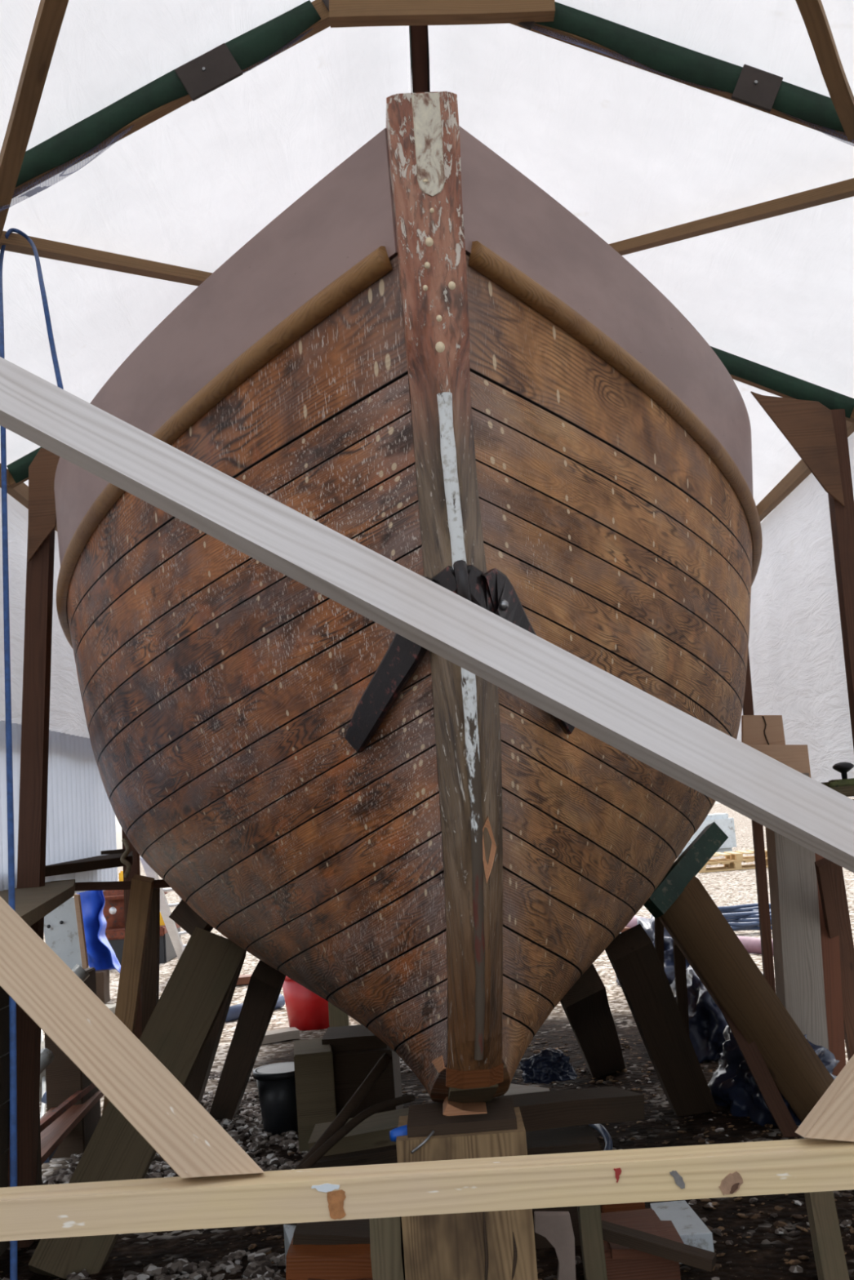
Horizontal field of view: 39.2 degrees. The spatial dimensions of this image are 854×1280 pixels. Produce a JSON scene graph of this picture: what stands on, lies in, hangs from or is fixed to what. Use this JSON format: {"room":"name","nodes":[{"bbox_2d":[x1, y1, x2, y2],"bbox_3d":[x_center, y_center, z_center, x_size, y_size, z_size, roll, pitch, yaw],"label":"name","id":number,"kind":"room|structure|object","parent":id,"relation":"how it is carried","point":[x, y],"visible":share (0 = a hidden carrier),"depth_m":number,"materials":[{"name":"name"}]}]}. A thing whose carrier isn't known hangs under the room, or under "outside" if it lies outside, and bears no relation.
{"room":"boatyard shelter","nodes":[
{"label":"boatyard shelter","id":0,"kind":"room"},
{"bbox_2d":[0,487,89,1255],"bbox_3d":[-1.794,0.906,5.962,0.030,3.337,8.780,-4,-8,0],"label":"wall","id":1,"kind":"structure","parent":0,"point":[67,714],"depth_m":5.53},
{"bbox_2d":[6,468,28,509],"bbox_3d":[-1.847,-0.669,5.346,0.050,0.110,0.275,-4,-9,0],"label":"plate","id":2,"kind":"object","parent":1,"relation":"attached to","point":[20,493],"depth_m":5.41,"materials":[{"name":"brown wood"}]},
{"bbox_2d":[6,446,43,488],"bbox_3d":[-0.977,-1.204,5.327,1.851,0.946,0.054,-4,-8,0],"label":"rafter","id":3,"kind":"object","parent":2,"relation":"on","point":[18,469],"visible":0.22,"depth_m":5.25,"materials":[{"name":"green wood"}]},
{"bbox_2d":[0,231,212,286],"bbox_3d":[-0.905,-1.406,4.649,0.059,0.474,2.010,-9,-9,31],"label":"brace","id":4,"kind":"object","parent":3,"relation":"attached to","point":[15,242],"visible":0.49,"depth_m":4.20,"materials":[{"name":"brown wood"}]},
{"bbox_2d":[0,227,63,1279],"bbox_3d":[-0.952,-0.072,2.929,0.159,2.783,1.603,-2,-8,-18],"label":"rope","id":5,"kind":"object","parent":4,"relation":"hanging from","point":[11,900],"visible":0.81,"depth_m":2.41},
{"bbox_2d":[0,0,330,210],"bbox_3d":[-1.003,-1.543,3.659,1.851,0.946,0.054,-4,-8,0],"label":"rafter","id":6,"kind":"object","parent":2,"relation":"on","point":[166,94],"visible":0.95,"depth_m":3.65,"materials":[{"name":"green wood"}]},
{"bbox_2d":[0,0,69,239],"bbox_3d":[-1.143,-1.460,3.384,0.057,0.300,0.926,0,-9,-31],"label":"brace","id":7,"kind":"object","parent":6,"relation":"attached to","point":[50,16],"visible":1,"depth_m":3.29,"materials":[{"name":"brown wood"}]},
{"bbox_2d":[174,43,243,101],"bbox_3d":[-0.664,-1.729,3.650,0.206,0.178,0.018,-4,-8,0],"label":"plate","id":8,"kind":"object","parent":6,"relation":"attached to","point":[217,67],"visible":1,"depth_m":3.65,"materials":[{"name":"grey metal"}]},
{"bbox_2d":[0,720,118,893],"bbox_3d":[-1.761,0.703,4.844,0.018,0.780,3.750,-4,-8,0],"label":"corrugated panel","id":9,"kind":"object","parent":1,"relation":"attached to","point":[81,820],"visible":0.56,"depth_m":5.86,"materials":[{"name":"plastic"}]},
{"bbox_2d":[0,0,853,523],"bbox_3d":[-0.004,-1.205,6.240,3.960,1.299,8.780,-4,-8,0],"label":"ceiling","id":10,"kind":"structure","parent":0,"point":[629,151],"depth_m":4.18,"materials":[{"name":"fabric"}]},
{"bbox_2d":[0,796,853,1279],"bbox_3d":[0.668,8.562,49.283,120.000,0.001,140.000,-4,-8,0],"label":"ground","id":11,"kind":"structure","parent":0,"point":[131,1253],"depth_m":5.66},
{"bbox_2d":[8,526,55,1248],"bbox_3d":[-1.660,0.875,5.046,0.291,3.187,0.071,-4,-8,0],"label":"post","id":12,"kind":"object","parent":11,"relation":"on","point":[33,781],"visible":0.59,"depth_m":5.05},
{"bbox_2d":[27,448,60,562],"bbox_3d":[-1.654,-0.587,5.189,0.155,0.502,0.014,-4,-8,0],"label":"gusset plate","id":13,"kind":"object","parent":12,"relation":"attached to","point":[42,469],"visible":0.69,"depth_m":5.18,"materials":[{"name":"brown wood"}]},
{"bbox_2d":[0,879,75,1241],"bbox_3d":[-1.219,1.525,3.655,0.973,1.420,3.658,-4,-8,0],"label":"bench","id":14,"kind":"object","parent":11,"relation":"on","point":[32,904],"visible":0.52,"depth_m":4.27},
{"bbox_2d":[45,851,133,876],"bbox_3d":[-1.663,1.090,5.849,0.437,0.070,1.077,-3,-8,-13],"label":"plank","id":15,"kind":"object","parent":14,"relation":"on","point":[112,860],"visible":0.66,"depth_m":5.71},
{"bbox_2d":[120,838,131,878],"bbox_3d":[-1.469,1.066,5.872,0.053,0.192,0.127,-3,-8,-8],"label":"cord","id":16,"kind":"object","parent":15,"relation":"attached to","point":[122,859],"visible":1,"depth_m":5.82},
{"bbox_2d":[40,1029,46,1118],"bbox_3d":[-2.502,2.751,7.662,0.150,0.327,2.280,-2,-9,-19],"label":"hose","id":17,"kind":"object","parent":11,"relation":"on","point":[44,1084],"visible":0.18,"depth_m":7.22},
{"bbox_2d":[40,1048,54,1074],"bbox_3d":[-1.948,2.121,5.706,0.077,0.277,0.433,-9,-9,28],"label":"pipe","id":18,"kind":"object","parent":11,"relation":"on","point":[47,1056],"visible":0.28,"depth_m":5.84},
{"bbox_2d":[44,967,101,1158],"bbox_3d":[-1.863,2.218,6.313,0.186,0.916,0.320,-4,-8,0],"label":"block","id":19,"kind":"object","parent":11,"relation":"on","point":[64,1078],"visible":0.32,"depth_m":6.15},
{"bbox_2d":[7,1090,103,1186],"bbox_3d":[-1.795,2.342,5.736,0.203,0.057,2.472,-4,-8,-4],"label":"board","id":20,"kind":"object","parent":19,"relation":"on","point":[52,1136],"visible":0.26,"depth_m":5.74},
{"bbox_2d":[40,1082,95,1132],"bbox_3d":[-1.763,2.247,5.665,0.032,0.033,1.722,-4,-9,-1],"label":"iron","id":21,"kind":"object","parent":20,"relation":"on","point":[69,1102],"visible":0.5,"depth_m":5.81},
{"bbox_2d":[44,893,88,969],"bbox_3d":[-1.939,1.555,6.397,0.238,0.413,0.080,-4,-8,0],"label":"board","id":22,"kind":"object","parent":19,"relation":"on","point":[64,926],"visible":0.84,"depth_m":6.39,"materials":[{"name":"paint"}]},
{"bbox_2d":[95,968,110,1004],"bbox_3d":[-3.207,3.383,11.654,0.205,0.320,0.204,-4,-8,0],"label":"wood block","id":23,"kind":"object","parent":11,"relation":"on","point":[102,976],"visible":0.44,"depth_m":11.58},
{"bbox_2d":[76,890,120,973],"bbox_3d":[-3.266,2.837,11.966,0.415,0.948,0.532,-2,-8,-14],"label":"tarpaulin","id":24,"kind":"object","parent":23,"relation":"on","point":[100,954],"visible":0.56,"depth_m":11.98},
{"bbox_2d":[102,874,154,1114],"bbox_3d":[-1.536,1.919,6.116,0.112,1.437,0.817,1,-10,-32],"label":"wooden post","id":25,"kind":"object","parent":11,"relation":"on","point":[141,886],"visible":0.56,"depth_m":5.99,"materials":[{"name":"brown wood"}]},
{"bbox_2d":[75,879,170,891],"bbox_3d":[-1.570,1.210,5.905,0.600,0.068,0.053,-2,-9,-19],"label":"rail","id":26,"kind":"object","parent":25,"relation":"on","point":[159,883],"visible":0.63,"depth_m":5.89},
{"bbox_2d":[121,828,142,1039],"bbox_3d":[-1.663,1.120,6.729,0.084,3.170,0.063,-4,-8,0],"label":"post","id":27,"kind":"object","parent":11,"relation":"on","point":[135,867],"visible":0.02,"depth_m":6.66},
{"bbox_2d":[28,926,246,1279],"bbox_3d":[-1.145,1.867,4.937,0.253,1.255,1.141,-9,-9,31],"label":"prop","id":28,"kind":"object","parent":11,"relation":"on","point":[183,1019],"visible":0.67,"depth_m":5.01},
{"bbox_2d":[102,871,181,964],"bbox_3d":[-3.705,3.494,15.202,0.971,1.151,1.000,-4,-8,0],"label":"machine","id":29,"kind":"object","parent":11,"relation":"on","point":[113,908],"visible":0.44,"depth_m":14.91,"materials":[{"name":"metal"}]},
{"bbox_2d":[142,888,159,1032],"bbox_3d":[-1.466,1.977,6.369,0.096,1.369,0.644,-2,-9,-20],"label":"trestle leg","id":30,"kind":"object","parent":11,"relation":"on","point":[150,975],"visible":0.32,"depth_m":6.28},
{"bbox_2d":[139,856,188,959],"bbox_3d":[-2.649,2.956,12.842,0.364,1.428,3.828,-4,-8,-5],"label":"ladder","id":31,"kind":"object","parent":11,"relation":"on","point":[165,910],"visible":0.34,"depth_m":12.44,"materials":[{"name":"metal"}]},
{"bbox_2d":[0,1057,412,1279],"bbox_3d":[-0.924,2.530,5.972,1.855,0.052,3.974,-4,-8,0],"label":"gravel","id":32,"kind":"object","parent":11,"relation":"on","point":[258,1268],"visible":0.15,"depth_m":5.64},
{"bbox_2d":[185,956,245,1102],"bbox_3d":[-1.178,2.131,6.381,0.166,1.126,1.692,-1,-9,-20],"label":"prop","id":33,"kind":"object","parent":11,"relation":"on","point":[196,1085],"visible":0.41,"depth_m":6.40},
{"bbox_2d":[209,960,285,1120],"bbox_3d":[-0.916,2.062,5.964,0.167,1.108,1.834,-2,-8,-19],"label":"prop","id":34,"kind":"object","parent":11,"relation":"on","point":[265,984],"visible":0.91,"depth_m":5.68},
{"bbox_2d":[225,993,284,1022],"bbox_3d":[-1.472,3.120,10.184,0.119,0.118,0.672,-10,-10,34],"label":"drain pipe","id":35,"kind":"object","parent":11,"relation":"on","point":[234,1011],"visible":0.34,"depth_m":9.96,"materials":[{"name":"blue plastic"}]},
{"bbox_2d":[253,1062,297,1134],"bbox_3d":[-0.763,2.423,6.339,0.294,0.310,0.294,-4,-8,0],"label":"bucket","id":36,"kind":"object","parent":11,"relation":"on","point":[276,1082],"visible":0.73,"depth_m":6.23,"materials":[{"name":"black plastic"}]},
{"bbox_2d":[262,1026,300,1044],"bbox_3d":[-1.105,2.926,8.877,0.300,0.066,0.164,-2,-9,-19],"label":"plank","id":37,"kind":"object","parent":11,"relation":"on","point":[286,1033],"visible":0.8,"depth_m":8.82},
{"bbox_2d":[283,1224,296,1257],"bbox_3d":[-0.415,2.094,4.002,0.124,0.253,0.100,-4,-8,0],"label":"white offcut","id":38,"kind":"object","parent":11,"relation":"on","point":[289,1230],"visible":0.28,"depth_m":4.03,"materials":[{"name":"paint"}]},
{"bbox_2d":[282,975,328,1030],"bbox_3d":[-0.875,2.819,9.462,0.564,0.420,0.564,-4,-8,0],"label":"tub","id":39,"kind":"object","parent":11,"relation":"on","point":[305,1010],"visible":0.34,"depth_m":9.24,"materials":[{"name":"red plastic"}]},
{"bbox_2d":[293,1038,336,1152],"bbox_3d":[-0.565,2.304,6.078,0.190,0.480,0.400,-3,-8,-7],"label":"block","id":40,"kind":"object","parent":11,"relation":"on","point":[313,1060],"visible":0.68,"depth_m":5.89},
{"bbox_2d":[328,1001,349,1026],"bbox_3d":[-0.644,2.751,8.786,0.143,0.370,0.081,-4,-8,0],"label":"stake","id":41,"kind":"object","parent":11,"relation":"on","point":[337,1018],"visible":0.32,"depth_m":8.74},
{"bbox_2d":[293,1053,391,1169],"bbox_3d":[-0.310,1.847,4.679,0.078,0.353,0.548,-11,-11,40],"label":"rod","id":42,"kind":"object","parent":11,"relation":"on","point":[380,1066],"visible":0.79,"depth_m":4.67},
{"bbox_2d":[299,1093,415,1168],"bbox_3d":[-0.253,1.895,4.636,0.051,0.155,0.633,-11,-10,39],"label":"rod","id":43,"kind":"object","parent":42,"relation":"on","point":[354,1122],"visible":0.96,"depth_m":4.58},
{"bbox_2d":[311,1144,397,1168],"bbox_3d":[-0.197,2.167,4.970,0.588,0.205,0.304,-4,-8,0],"label":"sleeper","id":44,"kind":"object","parent":11,"relation":"on","point":[386,1154],"visible":0.13,"depth_m":4.83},
{"bbox_2d":[307,1102,437,1156],"bbox_3d":[-0.194,2.082,5.061,0.584,0.154,0.304,-4,-8,0],"label":"sleeper","id":45,"kind":"object","parent":44,"relation":"on","point":[373,1132],"visible":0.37,"depth_m":4.92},
{"bbox_2d":[332,1046,403,1118],"bbox_3d":[-0.348,2.326,6.206,0.400,0.440,0.350,-5,-8,3],"label":"block","id":46,"kind":"object","parent":11,"relation":"on","point":[350,1068],"visible":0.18,"depth_m":6.05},
{"bbox_2d":[321,1024,387,1052],"bbox_3d":[-0.368,2.088,6.301,0.330,0.073,0.352,-4,-8,0],"label":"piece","id":47,"kind":"object","parent":46,"relation":"on","point":[350,1037],"visible":0.76,"depth_m":6.13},
{"bbox_2d":[368,1216,405,1279],"bbox_3d":[-0.087,1.801,3.150,0.089,0.580,0.102,-4,-8,0],"label":"strip","id":48,"kind":"object","parent":11,"relation":"on","point":[386,1245],"visible":0.67,"depth_m":3.13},
{"bbox_2d":[395,1106,537,1279],"bbox_3d":[0.118,1.700,3.222,0.344,0.769,0.270,-4,-8,0],"label":"block","id":49,"kind":"object","parent":11,"relation":"on","point":[495,1245],"visible":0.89,"depth_m":3.12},
{"bbox_2d":[389,1124,435,1153],"bbox_3d":[-0.037,1.323,3.193,0.130,0.051,0.133,-4,-8,0],"label":"tool","id":50,"kind":"object","parent":49,"relation":"on","point":[402,1130],"visible":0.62,"depth_m":3.20,"materials":[{"name":"plastic"}]},
{"bbox_2d":[406,1097,517,1137],"bbox_3d":[0.094,1.308,3.291,0.291,0.029,0.239,-4,-8,0],"label":"block","id":51,"kind":"object","parent":49,"relation":"on","point":[424,1118],"visible":0.85,"depth_m":3.20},
{"bbox_2d":[53,91,762,1102],"bbox_3d":[-0.101,0.497,5.942,3.328,2.718,6.554,-4,-8,0],"label":"fishing boat","id":52,"kind":"object","parent":51,"relation":"on","point":[425,357],"visible":0.9,"depth_m":3.42,"materials":[{"name":"brown wood"}]},
{"bbox_2d":[168,899,213,935],"bbox_3d":[-1.142,1.365,5.855,0.274,0.221,0.107,-12,-11,43],"label":"pad","id":53,"kind":"object","parent":52,"relation":"attached to","point":[183,914],"visible":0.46,"depth_m":5.84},
{"bbox_2d":[442,1096,487,1115],"bbox_3d":[0.104,1.296,3.311,0.120,0.068,0.120,-4,-8,0],"label":"wedge","id":54,"kind":"object","parent":51,"relation":"on","point":[449,1108],"visible":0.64,"depth_m":3.27,"materials":[{"name":"brown wood"}]},
{"bbox_2d":[503,1083,549,1095],"bbox_3d":[0.499,2.406,6.169,0.284,0.140,0.527,-4,-8,0],"label":"board offcut","id":55,"kind":"object","parent":11,"relation":"on","point":[513,1089],"visible":0.1,"depth_m":6.26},
{"bbox_2d":[224,1032,853,1279],"bbox_3d":[0.599,2.438,6.116,2.640,0.028,4.236,-4,-8,0],"label":"chips","id":56,"kind":"object","parent":11,"relation":"on","point":[778,1224],"visible":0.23,"depth_m":4.72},
{"bbox_2d":[519,1047,577,1084],"bbox_3d":[0.597,2.104,5.954,0.279,0.137,0.252,-4,-8,0],"label":"plastic bag","id":57,"kind":"object","parent":11,"relation":"on","point":[550,1065],"visible":1,"depth_m":5.89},
{"bbox_2d":[533,1211,575,1279],"bbox_3d":[0.395,2.002,3.516,0.116,0.622,0.030,-4,-8,0],"label":"board","id":58,"kind":"object","parent":11,"relation":"on","point":[556,1227],"visible":0.99,"depth_m":3.54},
{"bbox_2d":[525,1125,600,1248],"bbox_3d":[0.515,2.054,4.502,0.270,0.366,0.260,-4,-8,0],"label":"sleeper","id":59,"kind":"object","parent":11,"relation":"on","point":[582,1138],"visible":0.32,"depth_m":4.41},
{"bbox_2d":[493,1086,644,1132],"bbox_3d":[0.508,1.775,4.541,0.635,0.152,0.201,0,-9,-28],"label":"wooden block","id":60,"kind":"object","parent":59,"relation":"on","point":[549,1109],"visible":0.8,"depth_m":4.50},
{"bbox_2d":[577,1204,607,1279],"bbox_3d":[0.521,1.943,3.749,0.068,0.373,0.082,-4,-8,0],"label":"strip","id":61,"kind":"object","parent":11,"relation":"on","point":[589,1220],"visible":0.83,"depth_m":3.72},
{"bbox_2d":[560,964,625,1078],"bbox_3d":[0.882,2.067,6.305,0.236,0.954,1.979,-6,-8,9],"label":"prop","id":62,"kind":"object","parent":11,"relation":"on","point":[585,1006],"visible":0.93,"depth_m":5.86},
{"bbox_2d":[588,1123,612,1151],"bbox_3d":[0.803,2.294,5.541,0.074,0.092,0.527,-4,-8,0],"label":"hose","id":63,"kind":"object","parent":11,"relation":"on","point":[602,1131],"visible":0.64,"depth_m":5.46,"materials":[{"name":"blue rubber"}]},
{"bbox_2d":[600,1202,644,1213],"bbox_3d":[0.710,2.106,4.326,0.154,0.165,0.070,-4,-8,0],"label":"board","id":64,"kind":"object","parent":11,"relation":"on","point":[604,1208],"visible":0.13,"depth_m":4.30,"materials":[{"name":"brown wood"}]},
{"bbox_2d":[600,1208,680,1279],"bbox_3d":[0.673,2.051,3.970,0.250,0.199,0.350,-4,-8,-3],"label":"crate","id":65,"kind":"object","parent":11,"relation":"on","point":[651,1268],"visible":0.36,"depth_m":3.81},
{"bbox_2d":[608,1220,684,1258],"bbox_3d":[0.702,1.952,3.909,0.236,0.042,0.252,-4,-8,0],"label":"board","id":66,"kind":"object","parent":65,"relation":"on","point":[618,1251],"visible":0.48,"depth_m":3.88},
{"bbox_2d":[601,1220,715,1271],"bbox_3d":[0.711,1.887,3.740,0.366,0.106,0.061,-8,-9,24],"label":"dark lath","id":67,"kind":"object","parent":66,"relation":"on","point":[646,1242],"visible":0.93,"depth_m":3.72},
{"bbox_2d":[649,1200,714,1263],"bbox_3d":[0.846,2.008,4.076,0.177,0.099,0.350,-4,-8,0],"label":"board","id":68,"kind":"object","parent":65,"relation":"on","point":[691,1228],"visible":0.54,"depth_m":4.02,"materials":[{"name":"paint"}]},
{"bbox_2d":[615,915,689,985],"bbox_3d":[2.070,2.609,10.095,0.951,0.602,1.283,-4,-8,0],"label":"plastic sheet","id":69,"kind":"object","parent":11,"relation":"on","point":[647,924],"visible":0.04,"depth_m":9.72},
{"bbox_2d":[653,917,664,970],"bbox_3d":[1.309,1.968,6.732,0.052,1.048,0.738,-5,-8,3],"label":"lath","id":70,"kind":"object","parent":11,"relation":"on","point":[659,927],"visible":0.18,"depth_m":6.55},
{"bbox_2d":[604,923,718,1116],"bbox_3d":[1.139,1.890,5.792,0.250,1.095,0.983,-8,-9,26],"label":"prop","id":71,"kind":"object","parent":11,"relation":"on","point":[634,960],"visible":0.94,"depth_m":5.67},
{"bbox_2d":[672,941,688,1035],"bbox_3d":[1.380,2.024,6.481,0.061,0.860,0.665,-5,-8,7],"label":"lath","id":72,"kind":"object","parent":11,"relation":"on","point":[679,960],"visible":0.44,"depth_m":6.35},
{"bbox_2d":[552,1059,852,1279],"bbox_3d":[1.242,2.309,5.572,1.770,0.032,3.344,-4,-8,0],"label":"pebbles","id":73,"kind":"object","parent":11,"relation":"on","point":[794,1268],"visible":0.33,"depth_m":4.61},
{"bbox_2d":[678,813,736,856],"bbox_3d":[6.545,4.896,30.073,2.100,0.950,1.200,-4,-8,-3],"label":"stack","id":74,"kind":"object","parent":11,"relation":"on","point":[726,824],"visible":0.36,"depth_m":29.55,"materials":[{"name":"white paint"}]},
{"bbox_2d":[670,965,763,1063],"bbox_3d":[1.816,2.284,7.470,0.746,0.543,0.973,-7,-9,19],"label":"plastic sheet","id":75,"kind":"object","parent":11,"relation":"on","point":[707,1022],"visible":0.22,"depth_m":7.15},
{"bbox_2d":[698,859,768,872],"bbox_3d":[6.007,4.426,23.622,1.510,0.155,0.980,-4,-8,0],"label":"pallet","id":76,"kind":"object","parent":11,"relation":"on","point":[729,866],"visible":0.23,"depth_m":23.15,"materials":[{"name":"brown wood"}]},
{"bbox_2d":[705,848,767,864],"bbox_3d":[6.045,4.269,23.664,1.510,0.155,0.980,-4,-8,0],"label":"pallet","id":77,"kind":"object","parent":76,"relation":"on","point":[730,856],"visible":0.44,"depth_m":23.52,"materials":[{"name":"brown wood"}]},
{"bbox_2d":[716,902,771,931],"bbox_3d":[3.584,3.120,13.475,1.265,0.249,1.006,-4,-8,0],"label":"coil","id":78,"kind":"object","parent":11,"relation":"on","point":[740,917],"visible":0.27,"depth_m":13.15,"materials":[{"name":"blue plastic"}]},
{"bbox_2d":[657,875,833,1122],"bbox_3d":[1.532,1.733,5.694,0.993,1.324,0.280,-1,-9,-23],"label":"prop","id":79,"kind":"object","parent":11,"relation":"on","point":[694,922],"visible":0.72,"depth_m":5.58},
{"bbox_2d":[643,822,728,918],"bbox_3d":[1.212,1.074,5.633,0.577,0.408,0.107,2,-10,-38],"label":"pad","id":80,"kind":"object","parent":79,"relation":"on","point":[698,853],"visible":0.87,"depth_m":5.60,"materials":[{"name":"green paint"}]},
{"bbox_2d":[737,935,773,955],"bbox_3d":[3.253,2.927,11.420,0.168,0.168,1.934,-1,-9,-26],"label":"drain pipe","id":81,"kind":"object","parent":11,"relation":"on","point":[752,944],"visible":0.03,"depth_m":11.53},
{"bbox_2d":[714,997,800,1137],"bbox_3d":[1.458,1.814,5.624,0.463,1.029,0.057,-7,-9,19],"label":"lath","id":82,"kind":"object","parent":11,"relation":"on","point":[751,1054],"visible":0.5,"depth_m":5.54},
{"bbox_2d":[742,647,775,993],"bbox_3d":[1.833,0.837,6.729,0.168,3.192,0.036,-4,-8,0],"label":"post","id":83,"kind":"object","parent":11,"relation":"on","point":[748,708],"visible":0.28,"depth_m":6.64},
{"bbox_2d":[707,1025,839,1126],"bbox_3d":[1.746,2.155,6.111,0.657,0.452,0.963,-4,-8,0],"label":"plastic sheet","id":84,"kind":"object","parent":11,"relation":"on","point":[733,1085],"visible":0.38,"depth_m":5.94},
{"bbox_2d":[764,773,853,1075],"bbox_3d":[1.948,1.490,6.005,0.392,1.661,0.850,-4,-8,0],"label":"wooden post","id":85,"kind":"object","parent":11,"relation":"on","point":[807,967],"visible":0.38,"depth_m":6.12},
{"bbox_2d":[741,715,785,744],"bbox_3d":[1.813,0.637,6.497,0.264,0.472,0.037,-4,-8,0],"label":"plank","id":86,"kind":"object","parent":85,"relation":"on","point":[755,729],"visible":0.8,"depth_m":6.51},
{"bbox_2d":[746,744,810,777],"bbox_3d":[1.876,0.736,6.425,0.378,0.369,0.030,-3,-8,-8],"label":"board","id":87,"kind":"object","parent":85,"relation":"on","point":[796,757],"visible":0.36,"depth_m":6.44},
{"bbox_2d":[821,761,853,787],"bbox_3d":[2.013,0.667,5.792,0.316,0.154,0.180,-4,-8,0],"label":"tool","id":88,"kind":"object","parent":85,"relation":"on","point":[843,767],"visible":0.83,"depth_m":5.76,"materials":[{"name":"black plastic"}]},
{"bbox_2d":[804,1191,848,1279],"bbox_3d":[1.286,1.955,3.844,0.095,0.310,0.459,-6,-8,12],"label":"stake","id":89,"kind":"object","parent":11,"relation":"on","point":[824,1229],"visible":0.9,"depth_m":3.87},
{"bbox_2d":[813,857,853,1060],"bbox_3d":[2.214,1.746,6.357,0.128,1.285,1.256,-7,-9,19],"label":"wooden post","id":90,"kind":"object","parent":11,"relation":"on","point":[829,875],"visible":0.7,"depth_m":6.13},
{"bbox_2d":[827,408,853,751],"bbox_3d":[1.861,0.586,5.047,0.088,3.212,0.071,-3,-8,0],"label":"post","id":91,"kind":"object","parent":11,"relation":"on","point":[842,518],"visible":0.83,"depth_m":5.16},
{"bbox_2d":[750,391,844,506],"bbox_3d":[1.599,-0.827,5.187,0.340,0.542,0.014,-4,-8,0],"label":"gusset plate","id":92,"kind":"object","parent":91,"relation":"attached to","point":[806,425],"visible":1,"depth_m":5.19,"materials":[{"name":"brown wood"}]},
{"bbox_3d":[-0.247,2.085,3.647,0.180,0.163,0.240,-4,-8,0],"label":"block","id":93,"kind":"object","parent":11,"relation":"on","visible":0},
{"bbox_2d":[307,1278,372,1279],"bbox_3d":[-0.255,1.960,3.666,0.205,0.084,0.301,-4,-8,0],"label":"board","id":94,"kind":"object","parent":93,"relation":"on","point":[308,1278],"visible":0.02,"depth_m":3.60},
{"bbox_2d":[285,1236,372,1279],"bbox_3d":[-0.291,1.913,3.772,0.266,0.092,0.343,-4,-8,0],"label":"wooden block","id":95,"kind":"object","parent":94,"relation":"on","point":[346,1261],"visible":0.4,"depth_m":3.61,"materials":[{"name":"brown wood"}]},
{"bbox_2d":[293,1218,369,1244],"bbox_3d":[-0.287,1.882,3.828,0.255,0.080,0.252,-4,-8,0],"label":"board","id":96,"kind":"object","parent":95,"relation":"on","point":[348,1231],"visible":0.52,"depth_m":3.73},
{"bbox_2d":[715,431,853,801],"bbox_3d":[2.036,-0.125,6.065,0.028,1.862,8.780,-4,-8,0],"label":"wall","id":97,"kind":"structure","parent":0,"point":[797,664],"depth_m":6.49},
{"bbox_2d":[755,459,811,521],"bbox_3d":[1.913,-0.798,6.392,0.048,0.107,0.994,-4,-9,0],"label":"plate","id":98,"kind":"object","parent":97,"relation":"attached to","point":[795,477],"depth_m":6.39,"materials":[{"name":"brown wood"}]},
{"bbox_2d":[510,1,853,146],"bbox_3d":[0.931,-1.694,3.659,1.851,0.946,0.055,-4,-8,0],"label":"rafter","id":99,"kind":"object","parent":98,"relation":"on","point":[584,30],"visible":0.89,"depth_m":3.65,"materials":[{"name":"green wood"}]},
{"bbox_2d":[328,0,555,27],"bbox_3d":[0.045,-1.919,3.644,0.683,0.112,0.052,-4,-8,0],"label":"wooden beam","id":100,"kind":"structure","parent":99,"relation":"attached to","point":[342,13],"depth_m":3.62,"materials":[{"name":"brown wood"}]},
{"bbox_2d":[730,64,782,111],"bbox_3d":[0.997,-1.668,3.623,0.161,0.156,0.018,-4,-8,0],"label":"plate","id":101,"kind":"object","parent":99,"relation":"attached to","point":[756,87],"visible":1,"depth_m":3.62,"materials":[{"name":"grey metal"}]},
{"bbox_2d":[795,0,853,141],"bbox_3d":[1.133,-1.616,3.368,0.054,0.195,0.565,-9,-9,31],"label":"brace","id":102,"kind":"object","parent":99,"relation":"attached to","point":[812,12],"visible":1,"depth_m":3.33,"materials":[{"name":"brown wood"}]},
{"bbox_2d":[710,346,853,422],"bbox_3d":[0.958,-1.355,5.327,1.850,0.946,0.053,-4,-8,0],"label":"rafter","id":103,"kind":"object","parent":98,"relation":"on","point":[746,371],"visible":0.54,"depth_m":5.26,"materials":[{"name":"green wood"}]},
{"bbox_2d":[408,25,430,93],"bbox_3d":[0.016,-1.379,7.138,0.072,0.370,6.853,-4,-8,0],"label":"ridge beam","id":104,"kind":"structure","parent":103,"relation":"attached to","point":[418,34],"depth_m":3.96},
{"bbox_2d":[608,177,853,255],"bbox_3d":[0.801,-1.552,4.726,0.053,0.580,2.187,1,-10,-35],"label":"brace","id":105,"kind":"object","parent":103,"relation":"attached to","point":[843,189],"visible":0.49,"depth_m":4.25,"materials":[{"name":"brown wood"}]},
{"bbox_3d":[-1.665,0.380,1.764,0.082,3.200,0.064,-4,-8,0],"label":"post","id":106,"kind":"object","parent":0,"visible":0},
{"bbox_2d":[0,1137,853,1241],"bbox_3d":[0.000,0.728,1.593,3.036,0.052,0.062,-4,-8,0],"label":"rail","id":107,"kind":"object","parent":106,"relation":"attached to","point":[797,1165],"visible":1,"depth_m":1.56,"materials":[{"name":"yellow wood"}]},
{"bbox_2d":[0,896,264,1177],"bbox_3d":[-0.642,0.345,1.675,0.794,0.831,0.072,-5,-8,2],"label":"brace","id":108,"kind":"object","parent":107,"relation":"attached to","point":[129,1075],"visible":1,"depth_m":1.61,"materials":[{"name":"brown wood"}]},
{"bbox_2d":[0,356,853,873],"bbox_3d":[-0.230,-0.159,1.742,2.672,1.741,0.070,-4,-8,0],"label":"diagonal brace","id":109,"kind":"object","parent":107,"relation":"attached to","point":[691,752],"visible":1,"depth_m":1.70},
{"bbox_2d":[795,1053,853,1142],"bbox_3d":[0.602,0.581,1.625,0.223,0.183,0.056,-4,-8,-6],"label":"brace","id":110,"kind":"object","parent":107,"relation":"attached to","point":[832,1117],"visible":1,"depth_m":1.59,"materials":[{"name":"brown wood"}]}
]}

